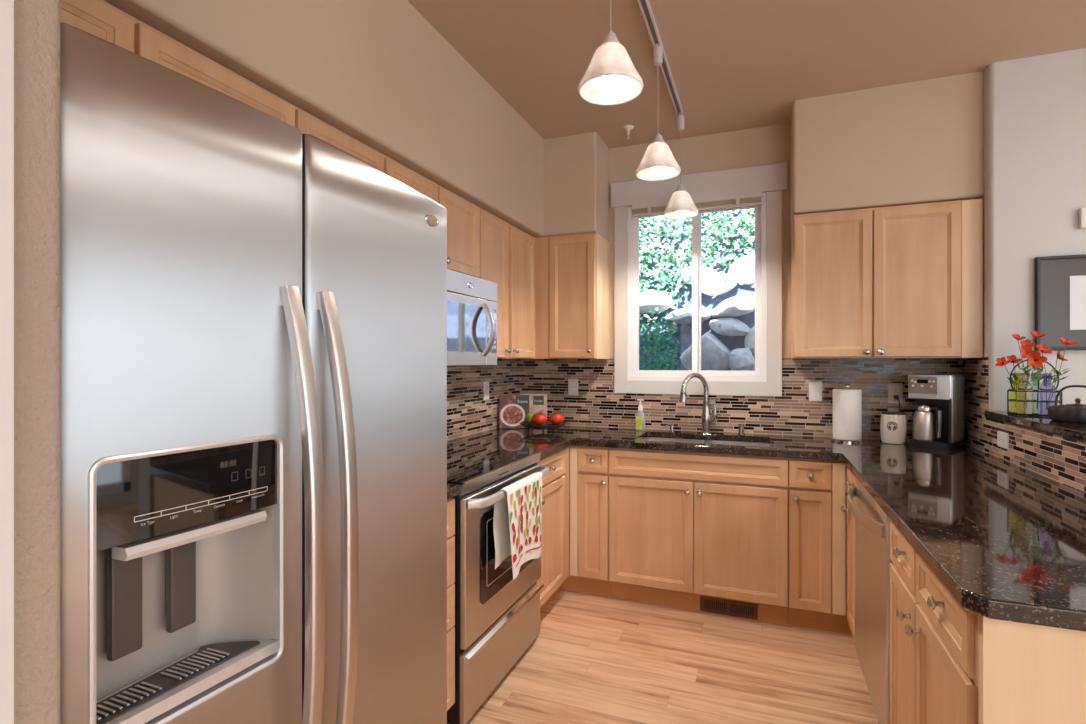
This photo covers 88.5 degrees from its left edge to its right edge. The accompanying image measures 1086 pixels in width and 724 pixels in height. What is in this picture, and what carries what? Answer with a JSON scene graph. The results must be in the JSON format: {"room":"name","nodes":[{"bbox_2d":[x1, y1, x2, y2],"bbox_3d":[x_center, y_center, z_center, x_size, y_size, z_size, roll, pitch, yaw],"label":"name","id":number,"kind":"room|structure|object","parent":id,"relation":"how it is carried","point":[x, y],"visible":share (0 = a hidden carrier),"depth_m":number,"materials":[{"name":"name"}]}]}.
{"room":"kitchen","nodes":[
{"label":"kitchen","id":0,"kind":"room"},
{"bbox_2d":[14,0,59,723],"bbox_3d":[-1.008,-0.042,0.760,0.900,3.000,0.137,0,0,21],"label":"wall","id":1,"kind":"structure","parent":0,"point":[36,22],"depth_m":0.63,"materials":[{"name":"beige paint"}]},
{"bbox_2d":[0,0,13,723],"bbox_3d":[-0.618,-0.045,0.556,0.055,2.805,0.122,0,0,21],"label":"trim","id":2,"kind":"structure","parent":1,"relation":"attached to","point":[6,6],"depth_m":0.60,"materials":[{"name":"white"}]},
{"bbox_2d":[104,0,608,240],"bbox_3d":[-0.504,-1.182,2.395,0.747,0.720,3.410,0,0,21],"label":"wall","id":3,"kind":"structure","parent":0,"point":[377,72],"depth_m":2.22,"materials":[{"name":"beige paint"}]},
{"bbox_2d":[466,589,878,723],"bbox_3d":[1.482,1.408,-0.149,6.500,0.100,6.900,0,0,21],"label":"floor","id":4,"kind":"structure","parent":0,"point":[593,659],"depth_m":2.43,"materials":[{"name":"brown wood"}]},
{"bbox_2d":[60,22,446,723],"bbox_3d":[-0.768,0.466,1.244,0.935,1.784,0.912,0,0,21],"label":"refrigerator","id":5,"kind":"object","parent":4,"relation":"on","point":[253,310],"visible":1,"depth_m":0.92,"materials":[{"name":"grey metal"}]},
{"bbox_2d":[447,498,454,710],"bbox_3d":[-0.669,0.921,1.950,0.640,0.874,0.410,0,0,21],"label":"base cabinet","id":6,"kind":"object","parent":4,"relation":"on","point":[450,502],"visible":0.05,"depth_m":2.00,"materials":[{"name":"brown wood"}]},
{"bbox_2d":[447,483,459,499],"bbox_3d":[-0.672,0.463,1.951,0.639,0.038,0.410,0,0,21],"label":"countertop","id":7,"kind":"structure","parent":6,"relation":"on","point":[453,490],"depth_m":1.99,"materials":[{"name":"stone"}]},
{"bbox_2d":[447,446,548,723],"bbox_3d":[-0.410,0.898,2.484,0.715,0.920,0.760,0,0,21],"label":"stove","id":8,"kind":"object","parent":4,"relation":"on","point":[497,617],"visible":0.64,"depth_m":2.21,"materials":[{"name":"silver metal"}]},
{"bbox_2d":[447,446,538,484],"bbox_3d":[-0.442,0.448,2.497,0.617,0.019,0.760,0,0,21],"label":"cooktop","id":9,"kind":"object","parent":8,"relation":"in","point":[465,465],"depth_m":2.46,"materials":[{"name":"grey glass"}]},
{"bbox_2d":[493,472,541,580],"bbox_3d":[-0.091,0.678,2.349,0.082,0.360,0.375,0,0,21],"label":"dish towel","id":10,"kind":"object","parent":8,"relation":"hanging from","point":[517,521],"visible":1,"depth_m":2.29,"materials":[{"name":"white fabric"}]},
{"bbox_2d":[537,447,568,612],"bbox_3d":[-0.199,0.921,3.135,0.650,0.874,0.590,0,0,21],"label":"base cabinet","id":11,"kind":"object","parent":4,"relation":"on","point":[555,486],"visible":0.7,"depth_m":3.03,"materials":[{"name":"brown wood"}]},
{"bbox_2d":[562,446,611,596],"bbox_3d":[0.335,0.921,3.482,0.303,0.874,0.650,0,0,21],"label":"base cabinet","id":12,"kind":"object","parent":4,"relation":"on","point":[588,465],"visible":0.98,"depth_m":3.21,"materials":[{"name":"brown wood"}]},
{"bbox_2d":[609,448,787,624],"bbox_3d":[0.911,0.921,3.256,0.932,0.874,0.650,0,0,21],"label":"base cabinet","id":13,"kind":"object","parent":4,"relation":"on","point":[684,527],"visible":0.97,"depth_m":2.98,"materials":[{"name":"brown wood"}]},
{"bbox_2d":[700,596,757,619],"bbox_3d":[0.991,1.313,2.981,0.293,0.078,0.008,0,0,21],"label":"floor register","id":14,"kind":"object","parent":13,"relation":"attached to","point":[708,604],"visible":1,"depth_m":2.98,"materials":[{"name":"brown metal"}]},
{"bbox_2d":[788,458,851,634],"bbox_3d":[1.494,0.921,3.028,0.315,0.874,0.650,0,0,21],"label":"base cabinet","id":15,"kind":"object","parent":4,"relation":"on","point":[817,489],"visible":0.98,"depth_m":2.78,"materials":[{"name":"brown wood"}]},
{"bbox_2d":[841,467,854,640],"bbox_3d":[1.714,0.921,2.496,0.668,0.874,0.384,0,0,21],"label":"base cabinet","id":16,"kind":"object","parent":4,"relation":"on","point":[850,482],"visible":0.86,"depth_m":2.62,"materials":[{"name":"brown wood"}]},
{"bbox_2d":[848,477,892,723],"bbox_3d":[1.495,0.924,2.017,0.676,0.868,0.656,0,0,21],"label":"dishwasher","id":17,"kind":"object","parent":4,"relation":"on","point":[872,524],"visible":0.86,"depth_m":2.00,"materials":[{"name":"grey metal"}]},
{"bbox_2d":[890,520,1085,723],"bbox_3d":[1.257,0.921,1.327,0.670,0.874,0.790,0,0,21],"label":"base cabinet","id":18,"kind":"object","parent":4,"relation":"on","point":[951,663],"visible":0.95,"depth_m":1.13,"materials":[{"name":"brown wood"}]},
{"bbox_2d":[447,424,1085,631],"bbox_3d":[0.611,0.431,2.429,2.681,0.102,2.416,0,0,21],"label":"countertop","id":19,"kind":"structure","parent":18,"relation":"on","point":[1007,540],"depth_m":1.72,"materials":[{"name":"stone"}]},
{"bbox_2d":[499,395,529,427],"bbox_3d":[-0.191,0.332,3.748,0.202,0.222,0.051,0,0,-5],"label":"cookbook","id":20,"kind":"object","parent":19,"relation":"on","point":[513,409],"visible":0.98,"depth_m":3.74,"materials":[{"name":"paper"}]},
{"bbox_2d":[500,404,524,425],"bbox_3d":[-0.203,0.356,3.735,0.150,0.150,0.079,0,0,21],"label":"print","id":21,"kind":"object","parent":20,"relation":"attached to","point":[510,414],"depth_m":3.73,"materials":[{"name":"multicoloured"}]},
{"bbox_2d":[503,406,522,423],"bbox_3d":[-0.203,0.356,3.734,0.134,0.120,0.020,0,0,-5],"label":"print","id":22,"kind":"object","parent":20,"relation":"attached to","point":[511,414],"depth_m":3.73},
{"bbox_2d":[521,394,546,423],"bbox_3d":[-0.062,0.331,3.811,0.180,0.225,0.050,0,0,-2],"label":"cookbook","id":23,"kind":"object","parent":19,"relation":"on","point":[537,402],"visible":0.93,"depth_m":3.81,"materials":[{"name":"paper"}]},
{"bbox_2d":[520,420,566,432],"bbox_3d":[0.002,0.414,3.545,0.297,0.058,0.297,0,0,21],"label":"fruit bowl","id":24,"kind":"object","parent":19,"relation":"on","point":[545,426],"visible":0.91,"depth_m":3.48,"materials":[{"name":"black metal"}]},
{"bbox_2d":[526,410,533,423],"bbox_3d":[-0.076,0.360,3.627,0.068,0.090,0.068,0,0,21],"label":"pear","id":25,"kind":"object","parent":24,"relation":"in","point":[529,415],"visible":0.76,"depth_m":3.60,"materials":[{"name":"green food"}]},
{"bbox_2d":[532,410,546,424],"bbox_3d":[-0.020,0.352,3.548,0.100,0.103,0.100,0,0,21],"label":"tomato","id":26,"kind":"object","parent":24,"relation":"in","point":[539,418],"visible":0.88,"depth_m":3.51,"materials":[{"name":"red food"}]},
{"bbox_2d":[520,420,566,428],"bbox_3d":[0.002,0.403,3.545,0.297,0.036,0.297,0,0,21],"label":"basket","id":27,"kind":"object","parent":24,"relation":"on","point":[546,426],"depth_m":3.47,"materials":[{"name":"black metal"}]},
{"bbox_2d":[549,410,563,424],"bbox_3d":[0.088,0.350,3.549,0.094,0.098,0.094,0,0,21],"label":"tomato","id":28,"kind":"object","parent":24,"relation":"in","point":[556,418],"visible":0.99,"depth_m":3.52,"materials":[{"name":"red food"}]},
{"bbox_2d":[636,399,644,430],"bbox_3d":[0.633,0.342,3.619,0.062,0.202,0.041,0,0,21],"label":"soap bottle","id":29,"kind":"object","parent":19,"relation":"on","point":[640,416],"visible":1,"depth_m":3.60,"materials":[{"name":"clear plastic"}]},
{"bbox_2d":[665,424,674,431],"bbox_3d":[0.806,0.419,3.558,0.073,0.050,0.036,0,0,-8],"label":"soap dispenser","id":30,"kind":"object","parent":19,"relation":"on","point":[671,425],"visible":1,"depth_m":3.55,"materials":[{"name":"silver metal"}]},
{"bbox_2d":[679,373,716,433],"bbox_3d":[0.951,0.255,3.453,0.251,0.377,0.083,0,0,-15],"label":"faucet","id":31,"kind":"object","parent":19,"relation":"on","point":[706,419],"visible":1,"depth_m":3.46,"materials":[{"name":"silver metal"}]},
{"bbox_2d":[643,437,769,446],"bbox_3d":[0.930,0.570,3.244,0.759,0.175,0.445,0,0,21],"label":"sink","id":32,"kind":"object","parent":19,"relation":"in","point":[647,438],"visible":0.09,"depth_m":3.42,"materials":[{"name":"silver metal"}]},
{"bbox_2d":[831,384,863,442],"bbox_3d":[1.706,0.283,3.130,0.164,0.321,0.164,0,0,21],"label":"paper towel holder","id":33,"kind":"object","parent":19,"relation":"on","point":[846,386],"visible":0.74,"depth_m":3.08,"materials":[{"name":"silver metal"}]},
{"bbox_2d":[833,389,861,439],"bbox_3d":[1.706,0.292,3.130,0.143,0.276,0.143,0,0,21],"label":"paper towel roll","id":34,"kind":"object","parent":33,"relation":"on","point":[847,404],"visible":0.98,"depth_m":3.07,"materials":[{"name":"white paper"}]},
{"bbox_2d":[880,411,906,443],"bbox_3d":[1.921,0.358,3.056,0.125,0.170,0.126,0,0,21],"label":"canister","id":35,"kind":"object","parent":19,"relation":"on","point":[893,425],"visible":1,"depth_m":3.01,"materials":[{"name":"beige ceramic"}]},
{"bbox_2d":[894,395,906,439],"bbox_3d":[2.034,0.315,3.134,0.102,0.255,0.048,0,0,21],"label":"power cord","id":36,"kind":"object","parent":19,"relation":"on","point":[895,396],"visible":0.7,"depth_m":3.14,"materials":[{"name":"black plastic"}]},
{"bbox_2d":[907,374,963,448],"bbox_3d":[2.090,0.254,2.970,0.257,0.378,0.206,0,0,-41],"label":"coffee maker","id":37,"kind":"object","parent":19,"relation":"on","point":[938,419],"visible":1,"depth_m":2.91,"materials":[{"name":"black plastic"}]},
{"bbox_2d":[608,123,790,440],"bbox_3d":[2.713,-0.042,2.993,6.500,3.000,0.150,0,0,21],"label":"wall","id":38,"kind":"structure","parent":0,"point":[767,145],"depth_m":3.51,"materials":[{"name":"beige paint"}]},
{"bbox_2d":[535,232,608,358],"bbox_3d":[0.190,-0.419,3.708,0.418,0.798,0.356,0,0,21],"label":"upper cabinet","id":39,"kind":"object","parent":38,"relation":"attached to","point":[572,271],"visible":1,"depth_m":3.58,"materials":[{"name":"brown wood"}]},
{"bbox_2d":[611,163,786,396],"bbox_3d":[0.991,-0.497,3.630,1.094,1.416,0.140,0,0,21],"label":"window","id":40,"kind":"structure","parent":38,"relation":"in","point":[766,380],"depth_m":3.58,"materials":[{"name":"white wood"}]},
{"bbox_2d":[632,191,761,216],"bbox_3d":[0.971,-1.006,3.573,0.810,0.078,0.032,0,0,21],"label":"mini blind","id":41,"kind":"object","parent":40,"relation":"attached to","point":[753,198],"visible":0.83,"depth_m":3.52,"materials":[{"name":"white"}]},
{"bbox_2d":[516,357,961,438],"bbox_3d":[1.054,0.215,3.558,2.700,0.485,0.008,0,0,21],"label":"tiled wall","id":42,"kind":"structure","parent":38,"relation":"attached to","point":[596,404],"depth_m":3.46,"materials":[{"name":"tile"}]},
{"bbox_2d":[568,379,577,395],"bbox_3d":[0.209,0.175,3.881,0.072,0.116,0.008,0,0,21],"label":"wall outlet","id":43,"kind":"object","parent":42,"relation":"attached to","point":[572,383],"visible":1,"depth_m":3.88,"materials":[{"name":"beige plastic"}]},
{"bbox_2d":[809,382,821,401],"bbox_3d":[1.626,0.178,3.325,0.072,0.116,0.008,0,0,21],"label":"light switch","id":44,"kind":"object","parent":42,"relation":"attached to","point":[815,388],"visible":1,"depth_m":3.32,"materials":[{"name":"white plastic"}]},
{"bbox_2d":[888,383,902,403],"bbox_3d":[2.008,0.178,3.176,0.072,0.116,0.008,0,0,21],"label":"wall outlet","id":45,"kind":"object","parent":42,"relation":"attached to","point":[893,388],"visible":0.97,"depth_m":3.17,"materials":[{"name":"beige plastic"}]},
{"bbox_2d":[892,387,898,391],"bbox_3d":[2.007,0.157,3.174,0.032,0.028,0.003,0,0,21],"label":"receptacle","id":46,"kind":"object","parent":45,"relation":"attached to","point":[894,389],"depth_m":3.17,"materials":[{"name":"beige plastic"}]},
{"bbox_2d":[791,198,982,358],"bbox_3d":[1.839,-0.419,3.057,0.862,0.798,0.346,0,0,21],"label":"upper cabinet","id":47,"kind":"object","parent":38,"relation":"attached to","point":[903,281],"visible":1,"depth_m":2.92,"materials":[{"name":"brown wood"}]},
{"bbox_2d":[407,0,1085,148],"bbox_3d":[1.482,-1.522,-0.149,6.500,0.140,6.900,0,0,21],"label":"ceiling","id":48,"kind":"structure","parent":0,"point":[735,65],"depth_m":2.58,"materials":[{"name":"beige paint"}]},
{"bbox_2d":[623,125,633,139],"bbox_3d":[0.527,-1.415,3.446,0.066,0.072,0.066,0,0,21],"label":"sprinkler","id":49,"kind":"object","parent":48,"relation":"attached to","point":[628,128],"visible":1,"depth_m":3.44,"materials":[{"name":"white metal"}]},
{"bbox_2d":[637,0,682,115],"bbox_3d":[0.368,-1.440,2.140,0.036,0.024,2.350,0,0,21],"label":"track","id":50,"kind":"object","parent":48,"relation":"attached to","point":[645,6],"visible":1,"depth_m":2.57,"materials":[{"name":"white metal"}]},
{"bbox_2d":[578,0,642,104],"bbox_3d":[0.211,-1.140,1.739,0.202,0.604,0.202,0,0,21],"label":"pendant lamp","id":51,"kind":"object","parent":50,"relation":"hanging from","point":[611,77],"visible":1,"depth_m":1.71,"materials":[{"name":"white glass"}]},
{"bbox_2d":[636,43,680,180],"bbox_3d":[0.523,-1.145,2.535,0.202,0.595,0.202,0,0,21],"label":"pendant lamp","id":52,"kind":"object","parent":50,"relation":"hanging from","point":[658,163],"visible":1,"depth_m":2.51,"materials":[{"name":"white glass"}]},
{"bbox_2d":[663,113,698,218],"bbox_3d":[0.804,-1.146,3.252,0.202,0.593,0.202,0,0,21],"label":"pendant lamp","id":53,"kind":"object","parent":50,"relation":"hanging from","point":[681,205],"visible":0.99,"depth_m":3.23,"materials":[{"name":"white glass"}]},
{"bbox_2d":[790,71,983,223],"bbox_3d":[1.888,-1.185,3.096,0.930,0.714,0.360,0,0,21],"label":"wall","id":54,"kind":"structure","parent":0,"point":[918,142],"depth_m":2.93,"materials":[{"name":"beige paint"}]},
{"bbox_2d":[982,48,1085,410],"bbox_3d":[3.965,-0.042,2.215,3.700,3.000,0.384,0,0,21],"label":"wall","id":55,"kind":"structure","parent":0,"point":[1035,106],"depth_m":2.66,"materials":[{"name":"beige paint"}]},
{"bbox_2d":[962,356,1085,492],"bbox_3d":[1.866,0.215,1.940,0.008,0.485,2.412,0,0,21],"label":"tiled wall","id":56,"kind":"structure","parent":55,"relation":"attached to","point":[1058,458],"depth_m":2.41,"materials":[{"name":"tile"}]},
{"bbox_2d":[997,431,1008,449],"bbox_3d":[2.092,0.355,2.538,0.008,0.072,0.116,0,0,21],"label":"wall outlet","id":57,"kind":"object","parent":56,"relation":"attached to","point":[1002,437],"visible":1,"depth_m":2.52,"materials":[{"name":"white plastic"}]},
{"bbox_2d":[1035,254,1085,350],"bbox_3d":[2.621,-0.274,2.520,0.626,0.440,0.026,0,0,21],"label":"framed picture","id":58,"kind":"object","parent":55,"relation":"attached to","point":[1060,281],"visible":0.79,"depth_m":2.60,"materials":[{"name":"black plastic"}]},
{"bbox_2d":[1070,275,1085,329],"bbox_3d":[2.621,-0.274,2.522,0.374,0.250,0.003,0,0,21],"label":"print","id":59,"kind":"object","parent":58,"relation":"attached to","point":[1077,282],"depth_m":2.58,"materials":[{"name":"white paper"}]},
{"bbox_2d":[1079,207,1085,228],"bbox_3d":[2.532,-0.664,2.554,0.115,0.093,0.028,0,0,21],"label":"thermostat","id":60,"kind":"object","parent":55,"relation":"attached to","point":[1082,211],"visible":1,"depth_m":2.56,"materials":[{"name":"white plastic"}]},
{"bbox_3d":[1.867,0.813,1.740,0.140,1.090,2.040,0,0,21],"label":"wall","id":61,"kind":"structure","parent":0,"visible":0},
{"bbox_2d":[984,411,1085,441],"bbox_3d":[1.945,0.251,1.685,0.375,0.032,2.073,0,0,21],"label":"bar","id":62,"kind":"object","parent":61,"relation":"on","point":[1077,431],"visible":0.68,"depth_m":2.17,"materials":[{"name":"stone"}]},
{"bbox_2d":[1007,359,1062,415],"bbox_3d":[2.173,0.109,2.468,0.180,0.248,0.129,0,0,40],"label":"caddy","id":63,"kind":"object","parent":62,"relation":"on","point":[1060,400],"visible":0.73,"depth_m":2.45,"materials":[{"name":"black metal"}]},
{"bbox_2d":[1009,373,1020,411],"bbox_3d":[2.150,0.138,2.527,0.056,0.178,0.056,0,0,21],"label":"glass bottle","id":64,"kind":"object","parent":63,"relation":"in","point":[1012,394],"visible":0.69,"depth_m":2.52,"materials":[{"name":"yellow"}]},
{"bbox_2d":[995,356,1016,383],"bbox_3d":[2.108,0.090,2.520,0.107,0.231,0.057,0,0,-4],"label":"poppy","id":65,"kind":"object","parent":64,"relation":"in","point":[1001,361],"visible":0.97,"depth_m":2.53,"materials":[{"name":"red plant"}]},
{"bbox_2d":[1006,355,1021,382],"bbox_3d":[2.137,0.086,2.515,0.076,0.239,0.074,0,0,21],"label":"poppy","id":66,"kind":"object","parent":64,"relation":"in","point":[1012,359],"visible":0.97,"depth_m":2.52,"materials":[{"name":"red plant"}]},
{"bbox_2d":[1017,373,1032,413],"bbox_3d":[2.131,0.138,2.465,0.056,0.178,0.056,0,0,21],"label":"glass bottle","id":67,"kind":"object","parent":63,"relation":"in","point":[1022,407],"visible":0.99,"depth_m":2.45,"materials":[{"name":"beige glass"}]},
{"bbox_2d":[1012,334,1031,373],"bbox_3d":[2.157,0.038,2.503,0.051,0.335,0.091,0,0,5],"label":"poppy","id":68,"kind":"object","parent":67,"relation":"in","point":[1016,336],"visible":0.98,"depth_m":2.52,"materials":[{"name":"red plant"}]},
{"bbox_2d":[1020,346,1037,382],"bbox_3d":[2.126,0.067,2.438,0.046,0.278,0.060,0,0,-25],"label":"poppy","id":69,"kind":"object","parent":67,"relation":"in","point":[1027,349],"visible":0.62,"depth_m":2.45,"materials":[{"name":"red plant"}]},
{"bbox_2d":[1020,339,1039,372],"bbox_3d":[2.163,0.051,2.479,0.070,0.309,0.055,0,0,21],"label":"poppy","id":70,"kind":"object","parent":67,"relation":"in","point":[1027,342],"visible":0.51,"depth_m":2.49,"materials":[{"name":"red plant"}]},
{"bbox_2d":[1031,373,1041,412],"bbox_3d":[2.199,0.138,2.485,0.056,0.178,0.056,0,0,21],"label":"glass bottle","id":71,"kind":"object","parent":63,"relation":"in","point":[1035,384],"visible":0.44,"depth_m":2.47,"materials":[{"name":"green glass"}]},
{"bbox_2d":[1026,351,1047,390],"bbox_3d":[2.164,0.079,2.427,0.089,0.254,0.144,0,0,42],"label":"poppy","id":72,"kind":"object","parent":71,"relation":"in","point":[1035,358],"visible":0.99,"depth_m":2.40,"materials":[{"name":"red plant"}]},
{"bbox_2d":[1030,331,1045,372],"bbox_3d":[2.213,0.033,2.496,0.055,0.346,0.052,0,0,-36],"label":"poppy","id":73,"kind":"object","parent":71,"relation":"in","point":[1036,334],"visible":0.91,"depth_m":2.50,"materials":[{"name":"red plant"}]},
{"bbox_2d":[1039,373,1055,414],"bbox_3d":[2.187,0.138,2.419,0.056,0.178,0.056,0,0,21],"label":"glass bottle","id":74,"kind":"object","parent":63,"relation":"in","point":[1046,385],"visible":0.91,"depth_m":2.40,"materials":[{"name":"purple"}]},
{"bbox_2d":[1035,344,1052,377],"bbox_3d":[2.196,0.062,2.430,0.084,0.287,0.055,0,0,-27],"label":"poppy","id":75,"kind":"object","parent":74,"relation":"in","point":[1041,347],"visible":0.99,"depth_m":2.44,"materials":[{"name":"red plant"}]},
{"bbox_2d":[1051,350,1067,383],"bbox_3d":[2.225,0.077,2.411,0.074,0.258,0.055,0,0,-2],"label":"poppy","id":76,"kind":"object","parent":74,"relation":"in","point":[1059,356],"visible":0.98,"depth_m":2.41,"materials":[{"name":"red plant"}]},
{"bbox_2d":[1053,337,1077,385],"bbox_3d":[2.242,0.049,2.407,0.116,0.314,0.065,0,0,4],"label":"poppy","id":77,"kind":"object","parent":74,"relation":"in","point":[1063,340],"visible":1,"depth_m":2.41,"materials":[{"name":"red plant"}]},
{"bbox_2d":[1048,385,1085,422],"bbox_3d":[2.127,0.164,2.210,0.189,0.144,0.178,0,0,21],"label":"teapot","id":78,"kind":"object","parent":62,"relation":"on","point":[1074,413],"visible":1,"depth_m":2.19,"materials":[{"name":"black metal"}]},
{"bbox_2d":[1048,405,1085,422],"bbox_3d":[2.122,0.204,2.212,0.178,0.063,0.178,0,0,21],"label":"pot","id":79,"kind":"object","parent":78,"relation":"on","point":[1062,413],"depth_m":2.18,"materials":[{"name":"metal"}]},
{"bbox_3d":[-1.502,-0.042,0.939,0.150,3.000,6.750,0,0,21],"label":"wall","id":80,"kind":"structure","parent":0,"visible":0},
{"bbox_2d":[60,0,294,126],"bbox_3d":[-1.067,-0.635,1.373,0.320,0.366,0.936,0,0,21],"label":"upper cabinet","id":81,"kind":"object","parent":80,"relation":"attached to","point":[101,19],"visible":0.06,"depth_m":1.38,"materials":[{"name":"brown wood"}]},
{"bbox_2d":[292,104,383,171],"bbox_3d":[-0.814,-0.419,2.018,0.320,0.798,0.445,0,0,21],"label":"upper cabinet","id":82,"kind":"object","parent":80,"relation":"attached to","point":[307,123],"visible":0.04,"depth_m":1.93,"materials":[{"name":"brown wood"}]},
{"bbox_2d":[382,154,479,277],"bbox_3d":[-0.589,-0.614,2.593,0.320,0.408,0.787,0,0,21],"label":"upper cabinet","id":83,"kind":"object","parent":80,"relation":"attached to","point":[463,216],"visible":0.27,"depth_m":2.69,"materials":[{"name":"brown wood"}]},
{"bbox_2d":[447,269,496,366],"bbox_3d":[-0.524,-0.192,2.577,0.453,0.425,0.762,0,0,21],"label":"microwave oven","id":84,"kind":"object","parent":83,"relation":"attached to","point":[471,301],"visible":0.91,"depth_m":2.60,"materials":[{"name":"grey metal"}]},
{"bbox_2d":[447,359,515,439],"bbox_3d":[-0.629,0.215,2.950,0.008,0.485,2.352,0,0,21],"label":"tiled wall","id":85,"kind":"structure","parent":80,"relation":"attached to","point":[468,413],"depth_m":3.47,"materials":[{"name":"tile"}]},
{"bbox_2d":[483,382,488,399],"bbox_3d":[-0.364,0.186,3.604,0.008,0.116,0.072,0,0,21],"label":"wall outlet","id":86,"kind":"object","parent":85,"relation":"attached to","point":[485,384],"visible":1,"depth_m":3.60,"materials":[{"name":"white plastic"}]},
{"bbox_2d":[507,222,534,358],"bbox_3d":[-0.178,-0.419,3.640,0.320,0.798,0.730,0,0,21],"label":"upper cabinet","id":87,"kind":"object","parent":85,"relation":"attached to","point":[521,245],"visible":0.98,"depth_m":3.42,"materials":[{"name":"brown wood"}]},
{"bbox_2d":[477,206,510,358],"bbox_3d":[-0.378,-0.419,3.130,0.320,0.798,0.362,0,0,21],"label":"upper cabinet","id":88,"kind":"object","parent":80,"relation":"attached to","point":[493,230],"visible":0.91,"depth_m":3.13,"materials":[{"name":"brown wood"}]},
{"label":"outside","id":89,"kind":"structure","parent":0,"visible":0},
{"bbox_2d":[639,208,754,370],"bbox_3d":[1.762,-1.192,6.324,14.000,4.500,5.340,0,0,21],"label":"greenery","id":90,"kind":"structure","parent":89,"point":[685,331],"depth_m":6.19,"materials":[{"name":"green plant"}]},
{"bbox_2d":[639,290,675,313],"bbox_3d":[1.182,-0.661,6.173,0.372,0.258,0.490,0,0,-39],"label":"boulder","id":91,"kind":"object","parent":90,"relation":"on","point":[648,300],"visible":0.72,"depth_m":6.02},
{"bbox_2d":[639,321,680,369],"bbox_3d":[-0.141,0.241,5.984,3.160,1.282,0.709,0,0,21],"label":"hedge","id":92,"kind":"object","parent":90,"relation":"on","point":[667,327],"visible":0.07,"depth_m":5.40,"materials":[{"name":"green plant"}]},
{"bbox_2d":[665,307,710,324],"bbox_3d":[1.552,-0.491,5.952,0.462,0.181,0.323,0,0,36],"label":"boulder","id":93,"kind":"object","parent":90,"relation":"on","point":[684,315],"visible":0.74,"depth_m":5.88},
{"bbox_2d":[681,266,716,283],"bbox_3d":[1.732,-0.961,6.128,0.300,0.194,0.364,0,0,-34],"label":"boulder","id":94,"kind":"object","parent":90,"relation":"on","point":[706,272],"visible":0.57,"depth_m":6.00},
{"bbox_2d":[680,332,730,369],"bbox_3d":[1.679,-0.099,5.722,0.531,0.423,0.362,0,0,21],"label":"boulder","id":95,"kind":"object","parent":90,"relation":"on","point":[714,354],"visible":0.73,"depth_m":5.58,"materials":[{"name":"grey stone"}]},
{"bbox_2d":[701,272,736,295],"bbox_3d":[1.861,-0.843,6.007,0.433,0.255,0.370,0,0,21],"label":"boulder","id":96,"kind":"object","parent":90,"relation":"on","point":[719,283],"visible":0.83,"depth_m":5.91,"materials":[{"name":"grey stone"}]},
{"bbox_2d":[709,317,749,335],"bbox_3d":[1.925,-0.365,5.756,0.289,0.202,0.403,0,0,-22],"label":"boulder","id":97,"kind":"object","parent":90,"relation":"on","point":[730,326],"visible":0.99,"depth_m":5.65,"materials":[{"name":"grey stone"}]},
{"bbox_2d":[709,293,754,317],"bbox_3d":[2.010,-0.582,5.825,0.539,0.255,0.413,0,0,1],"label":"boulder","id":98,"kind":"object","parent":90,"relation":"on","point":[742,304],"visible":0.73,"depth_m":5.64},
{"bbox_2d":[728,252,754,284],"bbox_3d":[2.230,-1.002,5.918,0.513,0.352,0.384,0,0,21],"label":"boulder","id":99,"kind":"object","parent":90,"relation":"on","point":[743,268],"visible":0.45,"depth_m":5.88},
{"bbox_2d":[728,348,754,370],"bbox_3d":[1.989,-0.002,5.572,0.280,0.275,0.324,0,0,21],"label":"boulder","id":100,"kind":"object","parent":90,"relation":"on","point":[740,359],"visible":0.81,"depth_m":5.47,"materials":[{"name":"grey stone"}]},
{"bbox_2d":[744,326,754,353],"bbox_3d":[2.173,-0.254,5.626,0.260,0.345,0.304,0,0,-11],"label":"boulder","id":101,"kind":"object","parent":90,"relation":"on","point":[749,342],"visible":0.27,"depth_m":5.57,"materials":[{"name":"grey stone"}]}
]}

